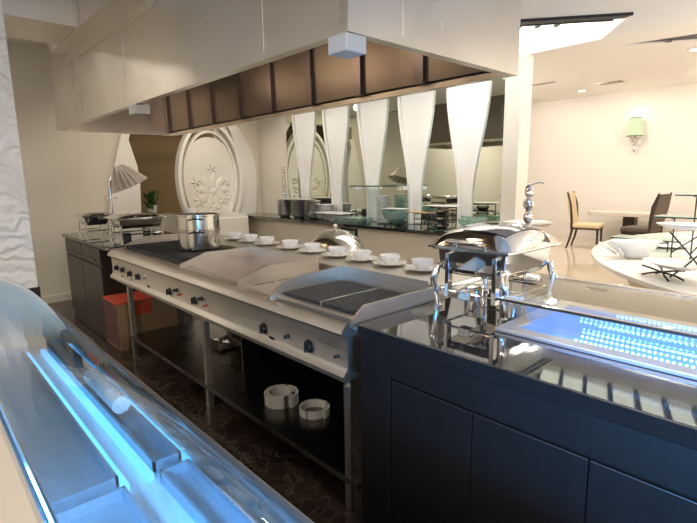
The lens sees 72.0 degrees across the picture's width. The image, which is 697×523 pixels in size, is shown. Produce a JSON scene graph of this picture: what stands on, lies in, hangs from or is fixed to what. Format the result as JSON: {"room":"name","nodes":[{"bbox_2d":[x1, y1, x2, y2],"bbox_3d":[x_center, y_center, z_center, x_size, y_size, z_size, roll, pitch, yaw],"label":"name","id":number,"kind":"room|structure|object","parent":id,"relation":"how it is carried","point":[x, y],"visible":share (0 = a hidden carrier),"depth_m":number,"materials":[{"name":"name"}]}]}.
{"room":"commercial kitchen","nodes":[
{"label":"commercial kitchen","id":0,"kind":"room"},
{"bbox_2d":[0,0,40,297],"bbox_3d":[-3.748,-0.259,1.522,4.580,3.100,0.150,-10,13,-42],"label":"wall","id":1,"kind":"structure","parent":0,"point":[17,262],"depth_m":2.96,"materials":[{"name":"white paint"}]},
{"bbox_2d":[6,40,260,296],"bbox_3d":[-4.496,-0.946,5.237,8.600,3.200,0.120,-10,13,-42],"label":"wall","id":2,"kind":"structure","parent":0,"point":[66,173],"depth_m":5.96,"materials":[{"name":"beige paint"}]},
{"bbox_2d":[41,293,71,303],"bbox_3d":[-5.569,0.789,4.423,5.500,0.090,0.015,-10,13,-42],"label":"baseboard","id":3,"kind":"structure","parent":2,"relation":"attached to","point":[61,297],"depth_m":6.10,"materials":[{"name":"beige paint"}]},
{"bbox_2d":[108,134,140,228],"bbox_3d":[-3.044,-1.091,6.437,0.466,1.426,0.068,-10,13,-42],"label":"panel","id":4,"kind":"object","parent":2,"relation":"attached to","point":[128,200],"visible":0.38,"depth_m":6.43,"materials":[{"name":"white paint"}]},
{"bbox_2d":[226,125,256,213],"bbox_3d":[-1.708,-1.283,7.652,0.552,1.922,0.068,-10,13,-42],"label":"panel","id":5,"kind":"object","parent":2,"relation":"attached to","point":[249,198],"visible":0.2,"depth_m":7.68,"materials":[{"name":"white paint"}]},
{"bbox_2d":[175,128,242,212],"bbox_3d":[-2.068,-1.232,7.209,1.060,1.720,0.100,-10,13,-42],"label":"relief","id":6,"kind":"object","parent":5,"relation":"attached to","point":[208,172],"visible":0.97,"depth_m":7.18,"materials":[{"name":"white paint"}]},
{"bbox_2d":[129,129,213,213],"bbox_3d":[-3.989,-1.491,8.329,3.600,3.200,0.150,-10,13,-42],"label":"wall","id":7,"kind":"structure","parent":0,"point":[155,155],"depth_m":8.72,"materials":[{"name":"brown paint"}]},
{"bbox_2d":[47,235,629,522],"bbox_3d":[1.475,0.757,4.597,16.500,0.100,14.500,-10,13,-42],"label":"floor","id":8,"kind":"structure","parent":0,"point":[316,492],"depth_m":3.02,"materials":[{"name":"stone"}]},
{"bbox_2d":[49,306,94,342],"bbox_3d":[-1.712,0.709,2.799,0.230,0.700,0.979,-10,13,-42],"label":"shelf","id":9,"kind":"object","parent":8,"relation":"on","point":[66,322],"visible":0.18,"depth_m":2.79,"materials":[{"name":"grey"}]},
{"bbox_2d":[62,227,192,335],"bbox_3d":[-2.385,0.173,5.280,0.920,0.922,1.600,-10,13,-42],"label":"base cabinet","id":10,"kind":"object","parent":8,"relation":"on","point":[90,269],"visible":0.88,"depth_m":4.93,"materials":[{"name":"brown laminate"}]},
{"bbox_2d":[73,210,112,236],"bbox_3d":[-2.782,-0.420,5.246,0.308,0.268,0.401,-10,13,-42],"label":"chafing dish","id":11,"kind":"object","parent":10,"relation":"on","point":[87,218],"visible":0.94,"depth_m":5.15,"materials":[{"name":"silver metal"}]},
{"bbox_2d":[104,164,146,232],"bbox_3d":[-2.575,-0.750,5.643,0.456,0.777,0.444,1,10,8],"label":"lamp","id":12,"kind":"object","parent":10,"relation":"on","point":[122,177],"visible":0.97,"depth_m":5.47,"materials":[{"name":"white fabric"}]},
{"bbox_2d":[104,212,166,241],"bbox_3d":[-2.162,-0.368,4.901,0.488,0.268,0.436,-10,13,-42],"label":"chafing dish","id":13,"kind":"object","parent":10,"relation":"on","point":[127,220],"visible":0.92,"depth_m":4.79,"materials":[{"name":"silver metal"}]},
{"bbox_2d":[103,291,177,350],"bbox_3d":[-1.984,0.533,4.597,0.534,0.437,0.404,-10,13,-42],"label":"cardboard box","id":14,"kind":"object","parent":8,"relation":"on","point":[151,313],"visible":0.7,"depth_m":4.42,"materials":[{"name":"orange cardboard"}]},
{"bbox_2d":[134,301,151,315],"bbox_3d":[-1.897,0.430,4.385,0.200,0.110,0.002,-10,13,-42],"label":"print","id":15,"kind":"object","parent":14,"relation":"attached to","point":[142,308],"depth_m":4.40,"materials":[{"name":"red"}]},
{"bbox_2d":[0,277,313,522],"bbox_3d":[-0.543,0.803,0.793,0.895,1.171,2.840,-10,13,-42],"label":"display case","id":16,"kind":"object","parent":8,"relation":"on","point":[66,456],"visible":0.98,"depth_m":1.07,"materials":[{"name":"clear glass"}]},
{"bbox_2d":[0,355,118,518],"bbox_3d":[-0.936,0.417,1.377,0.172,0.030,1.130,-10,13,-42],"label":"tray","id":17,"kind":"object","parent":16,"relation":"on","point":[71,468],"depth_m":1.21,"materials":[{"name":"metal"}]},
{"bbox_2d":[43,485,151,522],"bbox_3d":[-0.268,0.533,0.662,0.172,0.030,0.760,-10,13,-42],"label":"tray","id":18,"kind":"object","parent":16,"relation":"on","point":[118,505],"depth_m":0.94,"materials":[{"name":"metal"}]},
{"bbox_2d":[83,368,129,413],"bbox_3d":[-0.713,0.374,1.406,0.048,0.047,0.280,-10,13,-42],"label":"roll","id":19,"kind":"object","parent":16,"relation":"on","point":[106,390],"visible":0.93,"depth_m":1.35,"materials":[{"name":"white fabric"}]},
{"bbox_2d":[53,338,181,474],"bbox_3d":[-0.795,0.393,1.504,0.065,0.030,1.130,-10,13,-42],"label":"tray","id":20,"kind":"object","parent":16,"relation":"on","point":[136,428],"depth_m":1.26,"materials":[{"name":"metal"}]},
{"bbox_2d":[160,459,255,522],"bbox_3d":[-0.128,0.508,0.789,0.065,0.030,0.760,-10,13,-42],"label":"tray","id":21,"kind":"object","parent":16,"relation":"on","point":[194,496],"depth_m":0.98,"materials":[{"name":"metal"}]},
{"bbox_2d":[144,213,177,232],"bbox_3d":[-3.015,-0.254,7.613,0.600,0.981,0.400,-10,13,-42],"label":"plant stand","id":22,"kind":"object","parent":8,"relation":"on","point":[169,222],"visible":0.12,"depth_m":7.49,"materials":[{"name":"white paint"}]},
{"bbox_2d":[141,189,161,212],"bbox_3d":[-3.064,-0.927,7.457,0.330,0.398,0.301,5,11,28],"label":"potted plant","id":23,"kind":"object","parent":22,"relation":"on","point":[151,206],"visible":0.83,"depth_m":7.41,"materials":[{"name":"green plant"}]},
{"bbox_2d":[216,211,248,235],"bbox_3d":[-1.953,-0.228,7.175,0.900,1.050,0.320,-10,13,-42],"label":"bench","id":24,"kind":"object","parent":8,"relation":"on","point":[229,221],"visible":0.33,"depth_m":7.13,"materials":[{"name":"white paint"}]},
{"bbox_2d":[107,233,490,516],"bbox_3d":[-0.674,0.414,3.561,1.073,0.990,3.252,-10,13,-42],"label":"range","id":25,"kind":"object","parent":8,"relation":"on","point":[315,353],"visible":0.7,"depth_m":2.95,"materials":[{"name":"metal"}]},
{"bbox_2d":[175,212,220,250],"bbox_3d":[-1.240,-0.250,3.981,0.355,0.290,0.363,6,12,32],"label":"stock pot","id":26,"kind":"object","parent":25,"relation":"on","point":[198,231],"visible":1,"depth_m":3.84,"materials":[{"name":"silver metal"}]},
{"bbox_2d":[210,335,240,350],"bbox_3d":[-1.042,0.658,3.950,0.221,0.048,0.321,-10,13,-42],"label":"sheet","id":27,"kind":"object","parent":25,"relation":"on","point":[224,342],"visible":0.84,"depth_m":3.91,"materials":[{"name":"silver metal"}]},
{"bbox_2d":[223,236,243,239],"bbox_3d":[-1.065,-0.217,4.507,0.224,0.023,0.224,-10,13,-42],"label":"saucer","id":28,"kind":"object","parent":25,"relation":"on","point":[228,237],"visible":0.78,"depth_m":4.45,"materials":[{"name":"white"}]},
{"bbox_2d":[228,232,241,238],"bbox_3d":[-1.066,-0.243,4.503,0.136,0.060,0.136,-10,13,-42],"label":"tea cup","id":29,"kind":"object","parent":28,"relation":"on","point":[232,235],"visible":0.88,"depth_m":4.46,"materials":[{"name":"white"}]},
{"bbox_2d":[179,246,318,285],"bbox_3d":[-0.661,0.015,3.185,0.595,0.095,0.822,-10,13,-42],"label":"griddle","id":30,"kind":"object","parent":25,"relation":"on","point":[245,265],"visible":0.93,"depth_m":3.20,"materials":[{"name":"metal"}]},
{"bbox_2d":[238,238,259,242],"bbox_3d":[-0.878,-0.185,4.306,0.224,0.023,0.224,5,11,30],"label":"saucer","id":31,"kind":"object","parent":25,"relation":"on","point":[257,239],"visible":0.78,"depth_m":4.25,"materials":[{"name":"white"}]},
{"bbox_2d":[243,234,257,240],"bbox_3d":[-0.878,-0.211,4.302,0.136,0.060,0.136,-10,13,-42],"label":"tea cup","id":32,"kind":"object","parent":31,"relation":"on","point":[248,237],"visible":0.84,"depth_m":4.26,"materials":[{"name":"white"}]},
{"bbox_2d":[254,241,279,245],"bbox_3d":[-0.699,-0.154,4.114,0.224,0.023,0.224,1,10,13],"label":"saucer","id":33,"kind":"object","parent":25,"relation":"on","point":[258,242],"visible":0.74,"depth_m":4.09,"materials":[{"name":"white"}]},
{"bbox_2d":[259,236,274,243],"bbox_3d":[-0.699,-0.180,4.109,0.136,0.060,0.136,-10,13,-42],"label":"tea cup","id":34,"kind":"object","parent":33,"relation":"on","point":[264,239],"visible":0.94,"depth_m":4.07,"materials":[{"name":"white"}]},
{"bbox_2d":[264,384,298,408],"bbox_3d":[-0.405,0.822,2.917,0.201,0.070,0.211,-10,13,-42],"label":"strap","id":35,"kind":"object","parent":25,"relation":"on","point":[280,396],"visible":1,"depth_m":2.86,"materials":[{"name":"beige"}]},
{"bbox_2d":[276,244,303,249],"bbox_3d":[-0.470,-0.114,3.869,0.224,0.023,0.224,-1,10,-4],"label":"saucer","id":36,"kind":"object","parent":25,"relation":"on","point":[297,246],"visible":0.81,"depth_m":3.85,"materials":[{"name":"white"}]},
{"bbox_2d":[282,239,297,247],"bbox_3d":[-0.470,-0.140,3.865,0.136,0.060,0.136,-10,13,-42],"label":"tea cup","id":37,"kind":"object","parent":36,"relation":"on","point":[289,243],"visible":0.92,"depth_m":3.82,"materials":[{"name":"white"}]},
{"bbox_2d":[116,235,490,327],"bbox_3d":[-0.651,0.135,3.538,1.000,0.348,3.252,-10,13,-42],"label":"countertop","id":38,"kind":"structure","parent":25,"relation":"on","point":[325,262],"depth_m":3.01,"materials":[{"name":"metal"}]},
{"bbox_2d":[298,248,326,252],"bbox_3d":[-0.275,-0.081,3.660,0.224,0.023,0.224,-5,11,-21],"label":"saucer","id":39,"kind":"object","parent":25,"relation":"on","point":[304,250],"visible":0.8,"depth_m":3.65,"materials":[{"name":"white"}]},
{"bbox_2d":[303,242,320,251],"bbox_3d":[-0.275,-0.107,3.656,0.136,0.060,0.136,-10,13,-42],"label":"tea cup","id":40,"kind":"object","parent":39,"relation":"on","point":[312,246],"visible":0.96,"depth_m":3.62,"materials":[{"name":"white ceramic"}]},
{"bbox_2d":[299,399,329,419],"bbox_3d":[-0.194,0.856,2.777,0.173,0.045,0.183,-10,13,-42],"label":"strap","id":41,"kind":"object","parent":25,"relation":"on","point":[324,413],"visible":1,"depth_m":2.74,"materials":[{"name":"beige ceramic"}]},
{"bbox_2d":[322,251,352,257],"bbox_3d":[-0.082,-0.047,3.453,0.224,0.023,0.224,-9,13,-38],"label":"saucer","id":42,"kind":"object","parent":25,"relation":"on","point":[345,253],"visible":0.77,"depth_m":3.46,"materials":[{"name":"white"}]},
{"bbox_2d":[328,246,345,255],"bbox_3d":[-0.082,-0.073,3.449,0.136,0.060,0.136,-10,13,-42],"label":"tea cup","id":43,"kind":"object","parent":42,"relation":"on","point":[334,250],"visible":0.97,"depth_m":3.41,"materials":[{"name":"white ceramic"}]},
{"bbox_2d":[268,265,444,327],"bbox_3d":[0.033,0.136,2.374,0.625,0.114,0.628,-10,13,-42],"label":"charbroiler","id":44,"kind":"object","parent":25,"relation":"on","point":[354,295],"visible":0.98,"depth_m":2.36,"materials":[{"name":"metal"}]},
{"bbox_2d":[346,255,378,261],"bbox_3d":[0.093,-0.017,3.266,0.224,0.023,0.224,6,12,34],"label":"saucer","id":45,"kind":"object","parent":25,"relation":"on","point":[371,257],"visible":0.72,"depth_m":3.26,"materials":[{"name":"white"}]},
{"bbox_2d":[352,249,371,259],"bbox_3d":[0.092,-0.043,3.262,0.136,0.060,0.136,-10,13,-42],"label":"tea cup","id":46,"kind":"object","parent":45,"relation":"on","point":[360,254],"visible":0.95,"depth_m":3.22,"materials":[{"name":"white ceramic"}]},
{"bbox_2d":[373,259,406,266],"bbox_3d":[0.265,0.013,3.081,0.224,0.023,0.224,2,10,17],"label":"saucer","id":47,"kind":"object","parent":25,"relation":"on","point":[378,262],"visible":0.71,"depth_m":3.08,"materials":[{"name":"white"}]},
{"bbox_2d":[379,253,399,264],"bbox_3d":[0.265,-0.013,3.077,0.136,0.060,0.136,-10,13,-42],"label":"tea cup","id":48,"kind":"object","parent":47,"relation":"on","point":[386,258],"visible":1,"depth_m":3.04,"materials":[{"name":"white ceramic"}]},
{"bbox_2d":[404,264,433,271],"bbox_3d":[0.445,0.044,2.889,0.224,0.023,0.224,-1,10,0],"label":"saucer","id":49,"kind":"object","parent":25,"relation":"on","point":[411,267],"visible":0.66,"depth_m":2.89,"materials":[{"name":"white"}]},
{"bbox_2d":[411,258,433,269],"bbox_3d":[0.445,0.018,2.884,0.136,0.060,0.136,-10,13,-42],"label":"tea cup","id":50,"kind":"object","parent":49,"relation":"on","point":[419,263],"visible":0.93,"depth_m":2.84,"materials":[{"name":"white ceramic"}]},
{"bbox_2d":[360,338,474,522],"bbox_3d":[0.767,0.675,2.321,1.451,0.862,0.530,-10,13,-42],"label":"base cabinet","id":51,"kind":"object","parent":8,"relation":"on","point":[417,413],"visible":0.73,"depth_m":1.81,"materials":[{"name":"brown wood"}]},
{"bbox_2d":[358,272,696,450],"bbox_3d":[1.298,0.312,1.682,1.489,0.057,2.111,-10,13,-42],"label":"countertop","id":52,"kind":"structure","parent":51,"relation":"on","point":[459,335],"depth_m":1.59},
{"bbox_2d":[428,221,561,321],"bbox_3d":[0.647,0.014,2.169,0.512,0.380,0.398,-10,13,-42],"label":"chafing dish","id":53,"kind":"object","parent":52,"relation":"on","point":[498,252],"visible":1,"depth_m":2.05,"materials":[{"name":"silver metal"}]},
{"bbox_2d":[503,182,553,279],"bbox_3d":[1.030,-0.181,2.763,0.280,0.548,0.280,-10,13,-42],"label":"chrome stand","id":54,"kind":"object","parent":52,"relation":"on","point":[528,203],"visible":0.73,"depth_m":2.73,"materials":[{"name":"silver metal"}]},
{"bbox_2d":[503,220,553,226],"bbox_3d":[1.029,-0.218,2.757,0.280,0.015,0.280,-10,13,-42],"label":"tray","id":55,"kind":"object","parent":54,"relation":"on","point":[535,223],"depth_m":2.77,"materials":[{"name":"silver metal"}]},
{"bbox_2d":[495,276,696,379],"bbox_3d":[1.236,0.241,1.450,0.673,0.162,1.474,-10,13,-42],"label":"display counter","id":56,"kind":"object","parent":52,"relation":"on","point":[665,345],"visible":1,"depth_m":1.73,"materials":[{"name":"metal"}]},
{"bbox_2d":[522,307,696,368],"bbox_3d":[1.271,0.312,1.494,0.460,0.005,1.354,-10,13,-42],"label":"basin","id":57,"kind":"object","parent":56,"relation":"in","point":[672,349],"depth_m":1.77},
{"bbox_2d":[469,376,591,522],"bbox_3d":[1.074,0.728,1.994,1.449,0.862,0.373,-10,13,-42],"label":"base cabinet","id":58,"kind":"object","parent":8,"relation":"on","point":[530,461],"visible":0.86,"depth_m":1.47,"materials":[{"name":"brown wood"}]},
{"bbox_2d":[565,191,603,247],"bbox_3d":[4.902,-0.861,9.955,0.653,1.166,0.578,7,12,37],"label":"dining chair","id":59,"kind":"object","parent":8,"relation":"on","point":[575,224],"visible":0.94,"depth_m":9.88,"materials":[{"name":"beige leather"}]},
{"bbox_2d":[587,209,676,236],"bbox_3d":[5.988,-0.702,10.225,0.900,0.720,1.500,-10,13,-42],"label":"dining table","id":60,"kind":"object","parent":8,"relation":"on","point":[630,217],"visible":0.62,"depth_m":10.11,"materials":[{"name":"stone"}]},
{"bbox_2d":[585,416,696,522],"bbox_3d":[1.326,0.771,1.724,1.449,0.862,0.373,-10,13,-42],"label":"base cabinet","id":61,"kind":"object","parent":8,"relation":"on","point":[635,476],"visible":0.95,"depth_m":1.24,"materials":[{"name":"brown wood"}]},
{"bbox_2d":[591,231,696,294],"bbox_3d":[5.067,0.454,3.576,5.878,0.750,5.878,-10,13,-42],"label":"buffet table","id":62,"kind":"object","parent":8,"relation":"on","point":[631,270],"visible":0.52,"depth_m":4.07,"materials":[{"name":"white paint"}]},
{"bbox_2d":[599,239,662,258],"bbox_3d":[2.578,-0.116,4.369,0.530,0.168,0.319,-1,10,-1],"label":"dish","id":63,"kind":"object","parent":62,"relation":"on","point":[627,248],"visible":0.97,"depth_m":4.29,"materials":[{"name":"white ceramic"}]},
{"bbox_2d":[610,194,696,259],"bbox_3d":[3.079,-0.348,4.479,0.640,0.571,1.189,-10,13,-42],"label":"stand","id":64,"kind":"object","parent":62,"relation":"on","point":[674,217],"visible":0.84,"depth_m":4.28,"materials":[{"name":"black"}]},
{"bbox_2d":[655,214,696,217],"bbox_3d":[3.072,-0.389,4.224,0.280,0.008,0.624,-10,13,-42],"label":"glass shelf","id":65,"kind":"object","parent":64,"relation":"attached to","point":[661,215],"depth_m":4.29,"materials":[{"name":"clear glass"}]},
{"bbox_2d":[641,264,684,281],"bbox_3d":[2.297,0.081,3.512,0.133,0.082,0.266,-2,10,-7],"label":"plate stand","id":66,"kind":"object","parent":62,"relation":"on","point":[656,271],"visible":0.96,"depth_m":3.48,"materials":[{"name":"black metal"}]},
{"bbox_2d":[643,257,696,270],"bbox_3d":[2.359,0.023,3.477,0.322,0.032,0.520,-1,10,-2],"label":"oval platter","id":67,"kind":"object","parent":66,"relation":"on","point":[669,263],"visible":0.96,"depth_m":3.54,"materials":[{"name":"white ceramic"}]},
{"bbox_2d":[658,242,690,248],"bbox_3d":[3.326,-0.163,4.995,0.398,0.025,0.400,-10,13,-42],"label":"dinner plate","id":68,"kind":"object","parent":62,"relation":"on","point":[675,245],"visible":0.55,"depth_m":4.99,"materials":[{"name":"white"}]},
{"bbox_2d":[669,231,696,277],"bbox_3d":[2.426,-0.035,3.391,0.303,0.340,0.070,7,12,37],"label":"plate stand","id":69,"kind":"object","parent":62,"relation":"on","point":[670,232],"visible":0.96,"depth_m":3.41,"materials":[{"name":"black metal"}]},
{"bbox_2d":[656,222,696,230],"bbox_3d":[2.413,-0.245,3.372,0.308,0.038,0.440,-10,13,-42],"label":"oval platter","id":70,"kind":"object","parent":69,"relation":"on","point":[692,226],"visible":1,"depth_m":3.39,"materials":[{"name":"white"}]},
{"bbox_2d":[620,192,671,236],"bbox_3d":[5.592,-0.717,9.072,0.578,1.166,0.653,-8,12,-34],"label":"dining chair","id":71,"kind":"object","parent":8,"relation":"on","point":[661,204],"visible":0.73,"depth_m":8.83,"materials":[{"name":"brown leather"}]},
{"bbox_3d":[-0.102,0.377,4.180,0.530,0.835,0.540,-10,13,-42],"label":"trolley","id":72,"kind":"object","parent":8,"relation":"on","visible":0},
{"bbox_2d":[311,224,363,254],"bbox_3d":[-0.110,-0.178,4.083,0.524,0.290,0.524,-10,13,-42],"label":"dome","id":73,"kind":"object","parent":72,"relation":"on","point":[331,237],"visible":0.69,"depth_m":3.94,"materials":[{"name":"silver metal"}]},
{"bbox_2d":[248,218,443,269],"bbox_3d":[-0.053,-0.044,6.334,0.368,0.924,4.480,-10,13,-42],"label":"wall","id":74,"kind":"structure","parent":0,"point":[409,246],"depth_m":5.67,"materials":[{"name":"beige paint"}]},
{"bbox_2d":[246,212,454,235],"bbox_3d":[-0.132,-0.510,6.213,0.488,0.037,4.320,-10,13,-42],"label":"granite ledge","id":75,"kind":"object","parent":74,"relation":"on","point":[374,225],"visible":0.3,"depth_m":5.61,"materials":[{"name":"black stone"}]},
{"bbox_2d":[281,167,286,199],"bbox_3d":[-0.961,-1.050,7.170,0.120,0.720,0.120,-10,13,-42],"label":"tower","id":76,"kind":"object","parent":75,"relation":"on","point":[283,171],"visible":0.63,"depth_m":7.12,"materials":[{"name":"white"}]},
{"bbox_2d":[331,221,370,224],"bbox_3d":[0.024,-0.477,5.868,0.240,0.010,0.480,-10,13,-42],"label":"glass plate","id":77,"kind":"object","parent":75,"relation":"on","point":[332,221],"visible":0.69,"depth_m":5.79,"materials":[{"name":"glass"}]},
{"bbox_2d":[332,220,369,223],"bbox_3d":[0.031,-0.490,5.858,0.240,0.010,0.480,-10,13,-42],"label":"glass plate","id":78,"kind":"object","parent":77,"relation":"on","point":[332,220],"visible":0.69,"depth_m":5.76,"materials":[{"name":"glass"}]},
{"bbox_2d":[332,219,369,221],"bbox_3d":[0.037,-0.502,5.848,0.240,0.010,0.480,-10,13,-42],"label":"glass plate","id":79,"kind":"object","parent":78,"relation":"on","point":[332,219],"visible":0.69,"depth_m":5.74,"materials":[{"name":"glass"}]},
{"bbox_2d":[334,218,368,220],"bbox_3d":[0.044,-0.515,5.839,0.240,0.010,0.480,-10,13,-42],"label":"glass plate","id":80,"kind":"object","parent":79,"relation":"on","point":[334,218],"visible":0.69,"depth_m":5.72,"materials":[{"name":"glass"}]},
{"bbox_2d":[336,217,368,219],"bbox_3d":[0.051,-0.528,5.829,0.240,0.010,0.480,-10,13,-42],"label":"glass plate","id":81,"kind":"object","parent":80,"relation":"on","point":[336,217],"visible":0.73,"depth_m":5.71,"materials":[{"name":"glass"}]},
{"bbox_2d":[337,215,370,218],"bbox_3d":[0.057,-0.540,5.819,0.240,0.010,0.480,-10,13,-42],"label":"glass plate","id":82,"kind":"object","parent":81,"relation":"on","point":[341,216],"visible":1,"depth_m":5.81,"materials":[{"name":"glass"}]},
{"bbox_2d":[414,213,434,228],"bbox_3d":[0.810,-0.435,5.120,0.130,0.163,0.189,-10,13,-42],"label":"wire rack","id":83,"kind":"object","parent":75,"relation":"on","point":[421,218],"visible":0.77,"depth_m":5.11,"materials":[{"name":"black"}]},
{"bbox_2d":[428,207,456,231],"bbox_3d":[0.947,-0.429,4.850,0.170,0.240,0.229,-10,13,-42],"label":"rack","id":84,"kind":"object","parent":75,"relation":"on","point":[446,215],"visible":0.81,"depth_m":4.82,"materials":[{"name":"black metal"}]},
{"bbox_3d":[-0.172,-0.531,6.172,0.278,0.018,0.280,-10,13,-42],"label":"plate","id":85,"kind":"object","parent":75,"relation":"on","visible":0},
{"bbox_3d":[-0.172,-0.547,6.169,0.278,0.018,0.280,-10,13,-42],"label":"plate","id":86,"kind":"object","parent":85,"relation":"on","visible":0},
{"bbox_3d":[-0.172,-0.563,6.166,0.278,0.018,0.280,-10,13,-42],"label":"plate","id":87,"kind":"object","parent":86,"relation":"on","visible":0},
{"bbox_3d":[-0.173,-0.578,6.164,0.278,0.018,0.280,-10,13,-42],"label":"plate","id":88,"kind":"object","parent":87,"relation":"on","visible":0},
{"bbox_3d":[-0.173,-0.594,6.161,0.278,0.018,0.280,-10,13,-42],"label":"plate","id":89,"kind":"object","parent":88,"relation":"on","visible":0},
{"bbox_3d":[-0.173,-0.610,6.158,0.278,0.018,0.280,-10,13,-42],"label":"plate","id":90,"kind":"object","parent":89,"relation":"on","visible":0},
{"bbox_2d":[315,211,355,214],"bbox_3d":[-0.173,-0.626,6.155,0.260,0.012,0.520,-10,13,-42],"label":"platter","id":91,"kind":"object","parent":90,"relation":"on","point":[324,212],"visible":1,"depth_m":6.09,"materials":[{"name":"white"}]},
{"bbox_2d":[6,0,696,102],"bbox_3d":[1.432,-2.356,4.055,16.500,0.980,14.500,-10,13,-42],"label":"ceiling","id":92,"kind":"structure","parent":0,"point":[616,52],"depth_m":7.11,"materials":[{"name":"white paint"}]},
{"bbox_2d":[47,0,520,135],"bbox_3d":[-1.007,-1.617,3.463,1.171,1.158,4.207,-10,13,-42],"label":"extractor hood","id":93,"kind":"object","parent":92,"relation":"attached to","point":[180,67],"visible":0.98,"depth_m":2.72,"materials":[{"name":"metal"}]},
{"bbox_2d":[1,0,154,57],"bbox_3d":[-2.617,-1.676,2.339,2.690,0.611,1.565,-10,13,-42],"label":"ceiling","id":94,"kind":"structure","parent":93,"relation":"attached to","point":[73,27],"depth_m":3.06,"materials":[{"name":"paint"}]},
{"bbox_2d":[128,104,150,115],"bbox_3d":[-1.394,-1.008,3.200,0.098,0.061,0.130,-10,13,-42],"label":"box","id":95,"kind":"object","parent":93,"relation":"on","point":[134,109],"depth_m":3.16,"materials":[{"name":"grey plastic"}]},
{"bbox_2d":[328,32,365,58],"bbox_3d":[-0.005,-0.769,1.712,0.098,0.061,0.100,-10,13,-42],"label":"box","id":96,"kind":"object","parent":93,"relation":"on","point":[346,45],"depth_m":1.68,"materials":[{"name":"grey plastic"}]},
{"bbox_2d":[519,12,633,51],"bbox_3d":[1.041,-1.940,3.712,1.964,0.330,1.855,-10,13,-42],"label":"skylight","id":97,"kind":"object","parent":92,"relation":"attached to","point":[535,33],"visible":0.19,"depth_m":4.15,"materials":[{"name":"white glass"}]},
{"bbox_2d":[640,34,696,42],"bbox_3d":[5.926,-2.871,5.524,4.488,0.032,1.422,2,10,15],"label":"slatted recess","id":98,"kind":"object","parent":92,"relation":"attached to","point":[694,36],"visible":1,"depth_m":6.53,"materials":[{"name":"black metal"}]},
{"bbox_2d":[257,52,533,278],"bbox_3d":[0.137,-0.908,6.337,0.210,2.620,4.570,-10,13,-42],"label":"wall","id":99,"kind":"structure","parent":0,"point":[272,146],"depth_m":4.65,"materials":[{"name":"beige paint"}]},
{"bbox_2d":[286,116,300,197],"bbox_3d":[-0.818,-1.554,7.155,0.018,1.196,0.317,-10,13,-42],"label":"wall mirror","id":100,"kind":"object","parent":99,"relation":"attached to","point":[294,188],"depth_m":7.18,"materials":[{"name":"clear mirror"}]},
{"bbox_2d":[292,111,314,206],"bbox_3d":[-0.632,-1.484,6.911,0.049,1.649,0.490,-10,13,-42],"label":"panel","id":101,"kind":"object","parent":99,"relation":"attached to","point":[303,125],"visible":0.62,"depth_m":6.91,"materials":[{"name":"white paint"}]},
{"bbox_2d":[310,110,331,203],"bbox_3d":[-0.395,-1.448,6.708,0.018,1.265,0.467,-10,13,-42],"label":"wall mirror","id":102,"kind":"object","parent":99,"relation":"attached to","point":[320,185],"depth_m":6.70,"materials":[{"name":"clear mirror"}]},
{"bbox_2d":[322,105,348,211],"bbox_3d":[-0.171,-1.404,6.418,0.049,1.649,0.490,-10,13,-42],"label":"panel","id":103,"kind":"object","parent":99,"relation":"attached to","point":[334,120],"visible":0.74,"depth_m":6.42,"materials":[{"name":"white paint"}]},
{"bbox_2d":[341,104,366,215],"bbox_3d":[0.067,-1.302,6.226,0.018,1.401,0.481,-10,13,-42],"label":"wall mirror","id":104,"kind":"object","parent":99,"relation":"attached to","point":[353,167],"depth_m":6.22,"materials":[{"name":"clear mirror"}]},
{"bbox_2d":[356,99,387,220],"bbox_3d":[0.290,-1.325,5.924,0.049,1.649,0.490,-10,13,-42],"label":"panel","id":105,"kind":"object","parent":99,"relation":"attached to","point":[371,116],"visible":0.7,"depth_m":5.93,"materials":[{"name":"white paint"}]},
{"bbox_2d":[378,97,407,222],"bbox_3d":[0.534,-1.197,5.730,0.018,1.451,0.473,-10,13,-42],"label":"wall mirror","id":106,"kind":"object","parent":99,"relation":"attached to","point":[392,168],"depth_m":5.71,"materials":[{"name":"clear mirror"}]},
{"bbox_2d":[397,91,433,224],"bbox_3d":[0.750,-1.245,5.430,0.049,1.649,0.490,-10,13,-42],"label":"panel","id":107,"kind":"object","parent":99,"relation":"attached to","point":[415,111],"visible":0.83,"depth_m":5.43,"materials":[{"name":"white paint"}]},
{"bbox_2d":[349,185,408,189],"bbox_3d":[0.355,-0.879,5.713,0.224,0.052,0.780,-10,13,-42],"label":"glass shelf","id":108,"kind":"object","parent":107,"relation":"attached to","point":[357,187],"visible":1,"depth_m":5.64,"materials":[{"name":"green"}]},
{"bbox_2d":[420,88,456,226],"bbox_3d":[0.994,-1.116,5.238,0.018,1.453,0.495,-10,13,-42],"label":"wall mirror","id":109,"kind":"object","parent":99,"relation":"attached to","point":[439,184],"depth_m":5.22,"materials":[{"name":"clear mirror"}]},
{"bbox_2d":[446,81,490,227],"bbox_3d":[1.211,-1.165,4.936,0.049,1.649,0.490,-10,13,-42],"label":"panel","id":110,"kind":"object","parent":99,"relation":"attached to","point":[467,105],"visible":0.79,"depth_m":4.94,"materials":[{"name":"white paint"}]},
{"bbox_2d":[471,78,505,223],"bbox_3d":[1.397,-1.071,4.801,0.018,1.403,0.326,-10,13,-42],"label":"wall mirror","id":111,"kind":"object","parent":99,"relation":"attached to","point":[486,199],"depth_m":4.78,"materials":[{"name":"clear mirror"}]},
{"bbox_2d":[527,82,696,239],"bbox_3d":[7.351,-2.078,9.623,0.150,3.600,14.500,-10,13,-42],"label":"wall","id":112,"kind":"structure","parent":0,"point":[580,145],"depth_m":10.95,"materials":[{"name":"beige paint"}]},
{"bbox_2d":[626,117,642,152],"bbox_3d":[6.198,-2.725,10.402,0.338,0.756,0.330,-10,13,-42],"label":"wall sconce","id":113,"kind":"object","parent":112,"relation":"attached to","point":[635,127],"visible":1,"depth_m":10.29,"materials":[{"name":"beige fabric"}]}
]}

